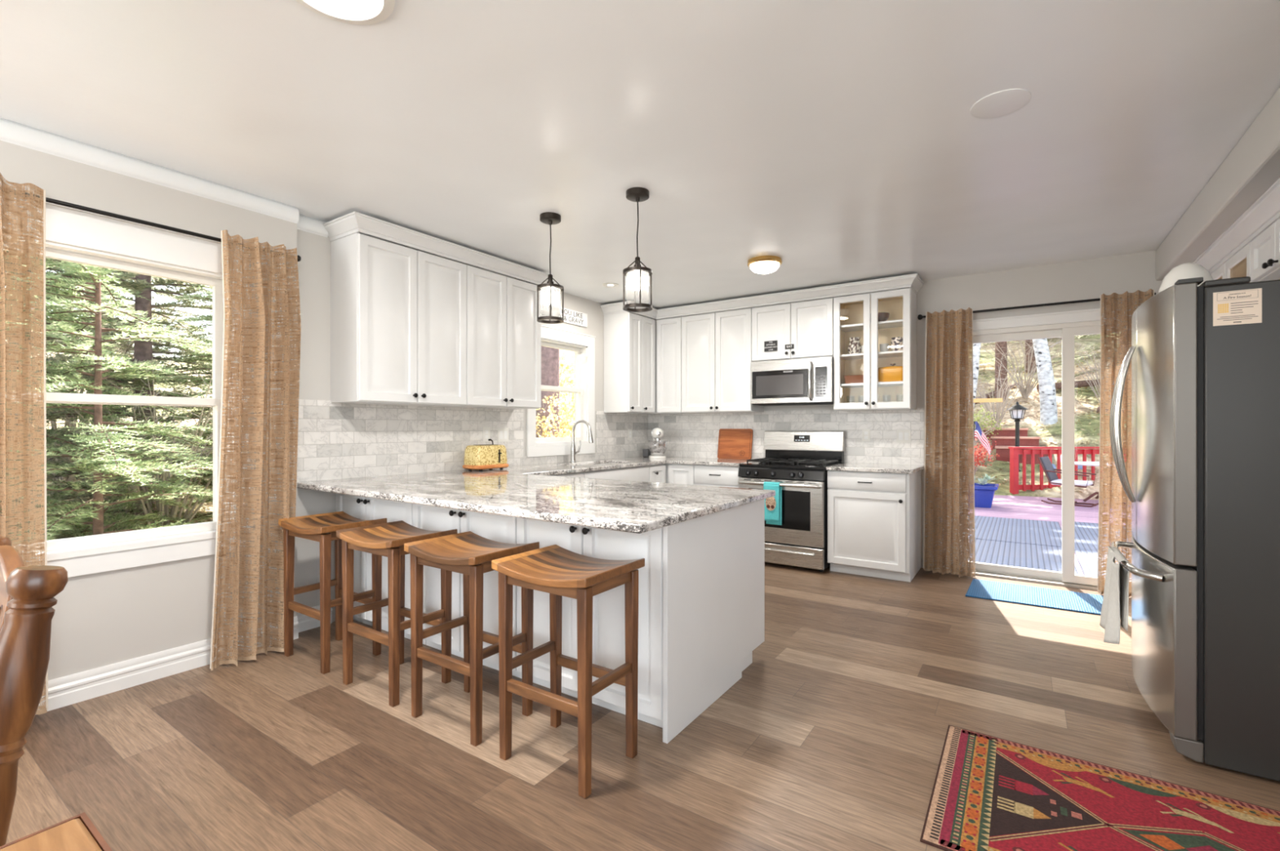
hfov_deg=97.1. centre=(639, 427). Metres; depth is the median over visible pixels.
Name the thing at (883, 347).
cup
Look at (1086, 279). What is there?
wall
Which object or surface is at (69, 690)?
baseboard
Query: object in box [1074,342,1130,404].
bare shrub
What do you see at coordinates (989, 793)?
patterned rug
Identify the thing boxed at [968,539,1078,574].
mat
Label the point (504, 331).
upper cabinet
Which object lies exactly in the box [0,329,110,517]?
fir tree
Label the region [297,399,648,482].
tile backsplash
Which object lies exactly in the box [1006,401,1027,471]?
lamp post
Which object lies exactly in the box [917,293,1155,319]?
curtain rod
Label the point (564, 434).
shrub
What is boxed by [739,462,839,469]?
cooktop
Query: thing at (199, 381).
fir tree
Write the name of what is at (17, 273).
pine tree
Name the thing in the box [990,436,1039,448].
step
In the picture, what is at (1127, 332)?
pine
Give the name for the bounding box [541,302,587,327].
wall sign
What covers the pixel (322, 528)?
bar stool
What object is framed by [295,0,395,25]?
recessed light
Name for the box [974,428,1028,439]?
step
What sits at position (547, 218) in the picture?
pendant light
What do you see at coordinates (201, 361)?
pine tree
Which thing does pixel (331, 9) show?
diffuser
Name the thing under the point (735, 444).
cutting board
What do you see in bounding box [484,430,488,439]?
socket
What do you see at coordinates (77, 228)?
window
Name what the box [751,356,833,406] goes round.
microwave oven
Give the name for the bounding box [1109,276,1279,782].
refrigerator
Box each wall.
[0,140,297,680]
[297,229,646,622]
[648,250,1163,568]
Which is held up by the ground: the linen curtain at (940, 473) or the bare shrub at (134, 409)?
the bare shrub at (134, 409)
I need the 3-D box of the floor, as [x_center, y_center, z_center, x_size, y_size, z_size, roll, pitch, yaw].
[-0.379,1.230,1.294,5.400,0.050,9.360,0,0,34]
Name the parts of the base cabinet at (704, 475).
drawer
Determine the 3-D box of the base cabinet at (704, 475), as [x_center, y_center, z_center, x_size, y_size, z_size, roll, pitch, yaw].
[0.877,0.779,5.497,0.475,0.852,0.667,0,0,34]
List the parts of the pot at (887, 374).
lid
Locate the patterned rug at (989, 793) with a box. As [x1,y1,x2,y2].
[920,724,1279,850]
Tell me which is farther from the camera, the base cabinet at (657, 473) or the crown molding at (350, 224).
the base cabinet at (657, 473)
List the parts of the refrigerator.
door handle, door handle, door, drawer handle, freezer drawer, door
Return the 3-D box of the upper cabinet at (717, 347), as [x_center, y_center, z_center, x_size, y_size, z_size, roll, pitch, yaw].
[0.825,-0.650,5.724,0.770,0.994,0.351,0,0,34]
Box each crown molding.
[322,211,548,285]
[600,273,924,319]
[1192,177,1279,274]
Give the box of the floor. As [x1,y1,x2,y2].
[5,562,1279,850]
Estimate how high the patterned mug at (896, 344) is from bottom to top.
0.124 m
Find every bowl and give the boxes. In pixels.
[647,440,667,456]
[870,312,889,322]
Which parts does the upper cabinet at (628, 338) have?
door, door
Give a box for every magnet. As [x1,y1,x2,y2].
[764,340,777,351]
[785,344,794,349]
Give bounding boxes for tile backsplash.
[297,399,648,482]
[648,408,924,465]
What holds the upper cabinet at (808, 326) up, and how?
attached to the wall at (1086, 279)
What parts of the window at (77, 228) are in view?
sash, sash, sill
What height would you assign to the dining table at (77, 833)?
0.730 m
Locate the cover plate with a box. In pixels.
[970,88,1031,119]
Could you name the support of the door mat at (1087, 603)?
on the floor
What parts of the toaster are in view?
lever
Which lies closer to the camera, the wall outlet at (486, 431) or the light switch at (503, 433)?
the wall outlet at (486, 431)
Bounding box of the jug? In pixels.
[847,337,861,354]
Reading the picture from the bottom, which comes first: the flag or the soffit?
the flag
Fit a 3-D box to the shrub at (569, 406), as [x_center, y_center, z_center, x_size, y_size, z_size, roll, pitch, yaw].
[-1.722,-0.004,12.211,2.220,2.997,2.403,0,0,-7]
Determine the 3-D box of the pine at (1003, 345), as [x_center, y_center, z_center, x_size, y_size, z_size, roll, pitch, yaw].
[10.333,-8.213,15.418,4.576,15.200,4.582,0,0,19]
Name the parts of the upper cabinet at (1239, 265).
door, door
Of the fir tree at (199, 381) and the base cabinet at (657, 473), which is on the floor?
the base cabinet at (657, 473)
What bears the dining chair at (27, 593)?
on the floor
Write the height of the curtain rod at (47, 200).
0.038 m
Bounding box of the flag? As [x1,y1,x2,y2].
[971,421,991,466]
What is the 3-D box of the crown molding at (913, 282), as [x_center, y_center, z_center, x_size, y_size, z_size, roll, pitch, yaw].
[1.007,-1.192,5.263,2.923,0.089,0.570,0,0,27]
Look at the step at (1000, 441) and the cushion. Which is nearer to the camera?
the cushion
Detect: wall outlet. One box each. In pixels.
[482,427,489,442]
[627,429,631,439]
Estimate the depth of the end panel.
2.42 m
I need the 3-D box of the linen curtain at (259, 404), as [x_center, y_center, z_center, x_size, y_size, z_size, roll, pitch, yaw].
[-1.983,0.105,2.930,0.155,2.192,0.411,0,0,34]
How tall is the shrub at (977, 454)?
0.937 m
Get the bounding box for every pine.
[995,341,1007,401]
[1025,339,1036,373]
[1120,332,1131,395]
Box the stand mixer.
[647,427,667,458]
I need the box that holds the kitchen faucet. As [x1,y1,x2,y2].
[569,420,593,462]
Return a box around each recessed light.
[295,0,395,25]
[602,283,618,287]
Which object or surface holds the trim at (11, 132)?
attached to the wall at (102, 619)
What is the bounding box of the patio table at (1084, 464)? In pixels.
[1074,462,1131,504]
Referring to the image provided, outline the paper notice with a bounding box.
[1213,288,1262,326]
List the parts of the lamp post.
lantern frame, post, lantern glass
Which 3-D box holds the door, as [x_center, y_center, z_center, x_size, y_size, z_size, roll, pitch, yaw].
[3.272,0.173,4.347,1.700,2.105,0.170,0,0,34]
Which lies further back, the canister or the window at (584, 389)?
the canister
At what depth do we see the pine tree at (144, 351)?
7.32 m
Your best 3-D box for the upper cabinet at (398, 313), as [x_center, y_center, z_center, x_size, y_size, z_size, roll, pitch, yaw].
[-1.546,-0.650,3.711,0.351,0.994,0.778,0,0,34]
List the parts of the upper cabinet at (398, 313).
door, door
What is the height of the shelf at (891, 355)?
0.018 m
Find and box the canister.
[642,448,650,457]
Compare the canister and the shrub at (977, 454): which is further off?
the shrub at (977, 454)
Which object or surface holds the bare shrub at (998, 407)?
on the ground
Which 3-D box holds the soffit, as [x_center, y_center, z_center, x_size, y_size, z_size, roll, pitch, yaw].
[2.865,-1.149,2.382,0.510,0.219,3.600,0,0,34]
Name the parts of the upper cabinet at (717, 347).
door, door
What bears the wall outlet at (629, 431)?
attached to the tile backsplash at (336, 441)
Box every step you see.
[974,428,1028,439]
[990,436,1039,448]
[995,445,1053,464]
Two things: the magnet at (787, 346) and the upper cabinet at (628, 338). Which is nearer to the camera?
the magnet at (787, 346)
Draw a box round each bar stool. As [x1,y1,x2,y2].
[278,511,386,674]
[336,520,457,706]
[404,531,539,746]
[491,544,644,799]
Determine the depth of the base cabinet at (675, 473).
5.46 m
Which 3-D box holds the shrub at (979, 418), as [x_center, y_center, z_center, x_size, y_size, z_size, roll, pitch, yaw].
[7.393,0.012,12.820,1.518,1.052,1.165,0,0,34]
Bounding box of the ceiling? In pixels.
[0,0,1279,309]
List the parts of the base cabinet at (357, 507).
door, knob, knob, door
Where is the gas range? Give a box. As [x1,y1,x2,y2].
[737,431,844,572]
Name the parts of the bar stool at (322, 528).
leg, leg, seat, leg, leg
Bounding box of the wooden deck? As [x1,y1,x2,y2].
[968,495,1131,575]
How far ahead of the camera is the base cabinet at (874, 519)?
4.50 m
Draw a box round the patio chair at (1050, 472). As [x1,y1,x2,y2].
[1037,456,1098,507]
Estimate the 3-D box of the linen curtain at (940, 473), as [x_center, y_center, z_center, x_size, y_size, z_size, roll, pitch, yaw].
[2.509,0.118,4.596,0.379,2.167,0.150,0,0,34]
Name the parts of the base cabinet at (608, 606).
door, knob, knob, door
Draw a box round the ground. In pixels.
[8,331,1131,539]
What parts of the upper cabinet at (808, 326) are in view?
door, door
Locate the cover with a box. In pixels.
[1158,262,1213,293]
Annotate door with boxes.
[941,306,1137,592]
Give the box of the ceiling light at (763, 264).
[746,255,782,274]
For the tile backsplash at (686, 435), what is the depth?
5.39 m
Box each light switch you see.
[497,427,508,442]
[896,429,911,443]
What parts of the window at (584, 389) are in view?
sash, sash, sill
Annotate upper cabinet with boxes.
[330,232,466,406]
[441,264,541,409]
[603,311,654,413]
[644,316,694,414]
[681,307,764,413]
[751,297,833,361]
[833,288,916,411]
[1210,242,1256,282]
[1250,217,1279,282]
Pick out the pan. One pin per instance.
(859, 379)
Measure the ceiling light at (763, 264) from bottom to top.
0.104 m
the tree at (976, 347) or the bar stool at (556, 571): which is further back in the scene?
the tree at (976, 347)
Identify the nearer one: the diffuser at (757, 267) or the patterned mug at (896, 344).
the diffuser at (757, 267)
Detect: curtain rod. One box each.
[0,188,301,262]
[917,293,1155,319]
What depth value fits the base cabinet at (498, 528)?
2.84 m
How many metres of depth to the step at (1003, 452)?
11.94 m
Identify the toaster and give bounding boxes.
[462,439,508,471]
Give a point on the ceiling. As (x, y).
(840, 141)
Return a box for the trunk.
[536,346,559,437]
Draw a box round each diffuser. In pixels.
[305,0,382,18]
[749,261,779,274]
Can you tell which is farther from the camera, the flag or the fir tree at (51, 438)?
the flag
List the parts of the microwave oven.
handle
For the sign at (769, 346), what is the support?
attached to the upper cabinet at (808, 326)
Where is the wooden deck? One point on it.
(1026, 508)
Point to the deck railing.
(1015, 452)
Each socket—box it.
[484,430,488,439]
[541,274,559,284]
[627,257,646,267]
[864,431,867,439]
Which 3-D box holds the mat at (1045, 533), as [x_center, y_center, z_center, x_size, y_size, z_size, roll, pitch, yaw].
[3.919,1.247,7.345,2.530,0.014,1.900,0,0,34]
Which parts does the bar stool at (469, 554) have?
leg, leg, seat, leg, leg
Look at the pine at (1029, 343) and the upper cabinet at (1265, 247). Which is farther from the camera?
the pine at (1029, 343)
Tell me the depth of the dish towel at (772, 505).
4.79 m
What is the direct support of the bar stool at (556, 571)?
on the floor
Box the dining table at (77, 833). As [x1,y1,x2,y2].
[0,812,112,850]
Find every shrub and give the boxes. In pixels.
[5,271,211,493]
[25,361,213,528]
[31,376,212,529]
[536,391,574,437]
[559,352,574,404]
[559,378,574,436]
[968,404,1005,444]
[968,407,1003,446]
[968,438,999,475]
[976,340,1040,426]
[980,335,1090,398]
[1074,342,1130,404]
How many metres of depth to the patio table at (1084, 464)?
9.51 m
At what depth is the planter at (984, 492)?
8.83 m
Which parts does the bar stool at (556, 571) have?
leg, leg, seat, leg, leg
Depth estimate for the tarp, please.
11.35 m
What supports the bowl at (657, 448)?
on the stand mixer
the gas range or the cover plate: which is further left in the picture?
the gas range
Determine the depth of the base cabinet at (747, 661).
2.84 m
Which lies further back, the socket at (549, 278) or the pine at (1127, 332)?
the pine at (1127, 332)
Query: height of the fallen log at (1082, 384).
0.394 m
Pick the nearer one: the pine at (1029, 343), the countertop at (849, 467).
the countertop at (849, 467)
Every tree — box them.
[0,250,213,540]
[0,255,213,542]
[0,256,213,541]
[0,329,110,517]
[5,256,213,461]
[45,271,213,426]
[113,284,213,527]
[126,360,213,464]
[559,368,574,422]
[968,343,981,414]
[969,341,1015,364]
[1032,338,1062,425]
[1036,333,1119,382]
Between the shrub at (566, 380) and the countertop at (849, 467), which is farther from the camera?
the shrub at (566, 380)
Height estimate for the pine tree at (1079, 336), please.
6.204 m
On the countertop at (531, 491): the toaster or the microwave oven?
the toaster
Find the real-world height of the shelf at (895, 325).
0.018 m
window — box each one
[0,191,250,577]
[526,324,595,457]
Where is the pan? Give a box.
[843,374,871,383]
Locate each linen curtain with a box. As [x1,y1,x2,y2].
[0,172,48,715]
[209,230,301,671]
[923,307,975,577]
[1097,288,1154,597]
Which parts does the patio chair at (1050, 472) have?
backrest, arm frame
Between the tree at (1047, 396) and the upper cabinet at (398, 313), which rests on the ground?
the tree at (1047, 396)
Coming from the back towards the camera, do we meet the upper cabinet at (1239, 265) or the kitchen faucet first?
the kitchen faucet
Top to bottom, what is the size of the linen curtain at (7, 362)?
2.162 m
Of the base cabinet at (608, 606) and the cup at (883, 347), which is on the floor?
the base cabinet at (608, 606)
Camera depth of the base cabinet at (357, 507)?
3.28 m
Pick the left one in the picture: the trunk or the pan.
the trunk
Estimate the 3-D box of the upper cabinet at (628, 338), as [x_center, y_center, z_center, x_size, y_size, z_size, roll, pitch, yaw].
[-0.092,-0.650,5.859,0.351,0.994,0.478,0,0,34]
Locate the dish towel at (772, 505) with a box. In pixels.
[763,481,782,525]
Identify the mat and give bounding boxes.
[964,578,1103,615]
[968,515,1062,547]
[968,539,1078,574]
[1074,521,1131,579]
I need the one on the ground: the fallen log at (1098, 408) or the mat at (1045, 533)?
the fallen log at (1098, 408)
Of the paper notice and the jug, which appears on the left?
the jug
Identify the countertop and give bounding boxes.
[297,456,775,533]
[826,462,924,474]
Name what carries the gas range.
on the floor
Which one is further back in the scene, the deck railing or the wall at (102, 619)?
the deck railing
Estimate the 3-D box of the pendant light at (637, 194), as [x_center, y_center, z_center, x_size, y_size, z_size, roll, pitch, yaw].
[-0.013,-0.945,3.018,0.158,0.627,0.158,0,0,34]
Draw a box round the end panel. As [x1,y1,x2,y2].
[662,499,764,743]
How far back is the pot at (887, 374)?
4.76 m
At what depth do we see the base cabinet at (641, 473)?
4.97 m
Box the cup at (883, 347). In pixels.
[880,343,888,351]
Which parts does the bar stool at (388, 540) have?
leg, leg, seat, leg, leg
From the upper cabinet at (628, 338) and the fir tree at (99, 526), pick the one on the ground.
the fir tree at (99, 526)
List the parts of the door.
fixed panel, sliding panel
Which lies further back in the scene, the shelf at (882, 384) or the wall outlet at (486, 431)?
the shelf at (882, 384)
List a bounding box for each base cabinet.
[335,493,426,644]
[412,503,521,678]
[516,517,662,728]
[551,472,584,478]
[582,463,648,482]
[648,464,666,483]
[664,463,694,484]
[693,465,741,488]
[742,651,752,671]
[827,470,921,582]
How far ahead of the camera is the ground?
13.62 m
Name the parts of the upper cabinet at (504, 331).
door, door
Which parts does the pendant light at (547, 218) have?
bulb, cord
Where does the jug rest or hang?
on the upper cabinet at (851, 313)
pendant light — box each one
[537,212,564,324]
[622,186,652,312]
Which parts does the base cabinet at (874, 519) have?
drawer, door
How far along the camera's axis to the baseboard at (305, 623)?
3.37 m
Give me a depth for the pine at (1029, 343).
17.89 m
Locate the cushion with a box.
[1050,479,1093,486]
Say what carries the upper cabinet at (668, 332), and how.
attached to the wall at (1086, 279)
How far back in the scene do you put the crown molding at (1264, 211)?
2.84 m
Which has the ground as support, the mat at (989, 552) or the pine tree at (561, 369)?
the pine tree at (561, 369)
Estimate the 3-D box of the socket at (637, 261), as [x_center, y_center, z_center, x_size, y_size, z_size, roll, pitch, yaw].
[-0.013,-0.868,3.018,0.108,0.084,0.108,0,0,34]
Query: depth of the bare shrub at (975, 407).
11.93 m
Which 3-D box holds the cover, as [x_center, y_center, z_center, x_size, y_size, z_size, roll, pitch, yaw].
[2.384,-0.620,2.466,0.200,0.195,0.200,0,0,34]
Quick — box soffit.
[1155,87,1279,280]
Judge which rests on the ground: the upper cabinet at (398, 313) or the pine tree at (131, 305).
the pine tree at (131, 305)
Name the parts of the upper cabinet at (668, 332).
door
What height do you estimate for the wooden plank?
0.090 m
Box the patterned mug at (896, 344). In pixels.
[890,337,902,351]
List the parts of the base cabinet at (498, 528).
door, knob, knob, door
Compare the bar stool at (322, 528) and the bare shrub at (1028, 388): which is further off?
the bare shrub at (1028, 388)
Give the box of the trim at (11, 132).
[0,118,328,237]
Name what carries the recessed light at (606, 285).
in the ceiling
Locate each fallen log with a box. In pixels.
[974,382,1019,404]
[1036,378,1103,391]
[1096,406,1131,415]
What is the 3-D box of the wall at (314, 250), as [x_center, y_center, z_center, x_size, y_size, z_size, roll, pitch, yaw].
[-1.001,0.123,4.976,0.160,2.764,3.960,0,0,34]
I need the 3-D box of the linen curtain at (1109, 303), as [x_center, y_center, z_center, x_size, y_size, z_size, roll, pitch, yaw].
[3.433,0.118,3.974,0.334,2.167,0.129,0,0,34]
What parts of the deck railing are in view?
post, rail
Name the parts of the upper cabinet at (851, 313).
door, door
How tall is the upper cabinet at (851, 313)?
0.994 m
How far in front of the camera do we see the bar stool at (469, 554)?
2.34 m
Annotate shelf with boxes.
[840,319,902,332]
[840,350,902,359]
[840,381,902,387]
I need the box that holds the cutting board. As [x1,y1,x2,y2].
[717,429,752,459]
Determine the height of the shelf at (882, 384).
0.018 m
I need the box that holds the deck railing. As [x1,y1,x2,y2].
[1008,446,1130,494]
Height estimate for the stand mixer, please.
0.318 m
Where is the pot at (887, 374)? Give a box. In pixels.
[878,363,902,382]
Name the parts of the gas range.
burner knob, burner knob, burner knob, oven handle, oven door, control panel, drawer pull, burner knob, storage drawer, burner knob, burner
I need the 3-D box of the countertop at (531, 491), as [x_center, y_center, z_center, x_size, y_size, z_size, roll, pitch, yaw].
[0.044,0.337,4.154,2.488,0.032,3.829,0,0,34]
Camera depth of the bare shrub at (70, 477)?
7.85 m
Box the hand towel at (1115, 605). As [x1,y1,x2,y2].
[1099,546,1129,644]
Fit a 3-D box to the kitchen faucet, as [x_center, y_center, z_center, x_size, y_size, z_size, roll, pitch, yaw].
[-0.527,0.125,5.199,0.235,0.392,0.091,0,0,20]
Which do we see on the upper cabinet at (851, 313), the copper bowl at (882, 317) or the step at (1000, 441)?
the copper bowl at (882, 317)
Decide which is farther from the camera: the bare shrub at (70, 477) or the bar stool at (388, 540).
the bare shrub at (70, 477)
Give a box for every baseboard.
[37,616,298,711]
[297,605,332,632]
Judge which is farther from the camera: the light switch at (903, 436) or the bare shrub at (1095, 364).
the bare shrub at (1095, 364)
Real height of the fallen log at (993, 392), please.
0.781 m
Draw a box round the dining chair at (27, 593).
[0,536,67,846]
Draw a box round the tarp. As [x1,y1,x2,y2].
[1052,455,1082,469]
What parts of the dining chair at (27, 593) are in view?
post, crest rail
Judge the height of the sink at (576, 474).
0.852 m
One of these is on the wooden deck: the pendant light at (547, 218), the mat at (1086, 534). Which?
the mat at (1086, 534)
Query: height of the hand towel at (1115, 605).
0.375 m
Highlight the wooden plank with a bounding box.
[973,398,1002,403]
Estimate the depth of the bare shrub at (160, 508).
6.61 m
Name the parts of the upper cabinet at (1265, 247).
knob, knob, door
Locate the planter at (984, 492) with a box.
[968,473,998,508]
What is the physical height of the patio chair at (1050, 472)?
0.770 m

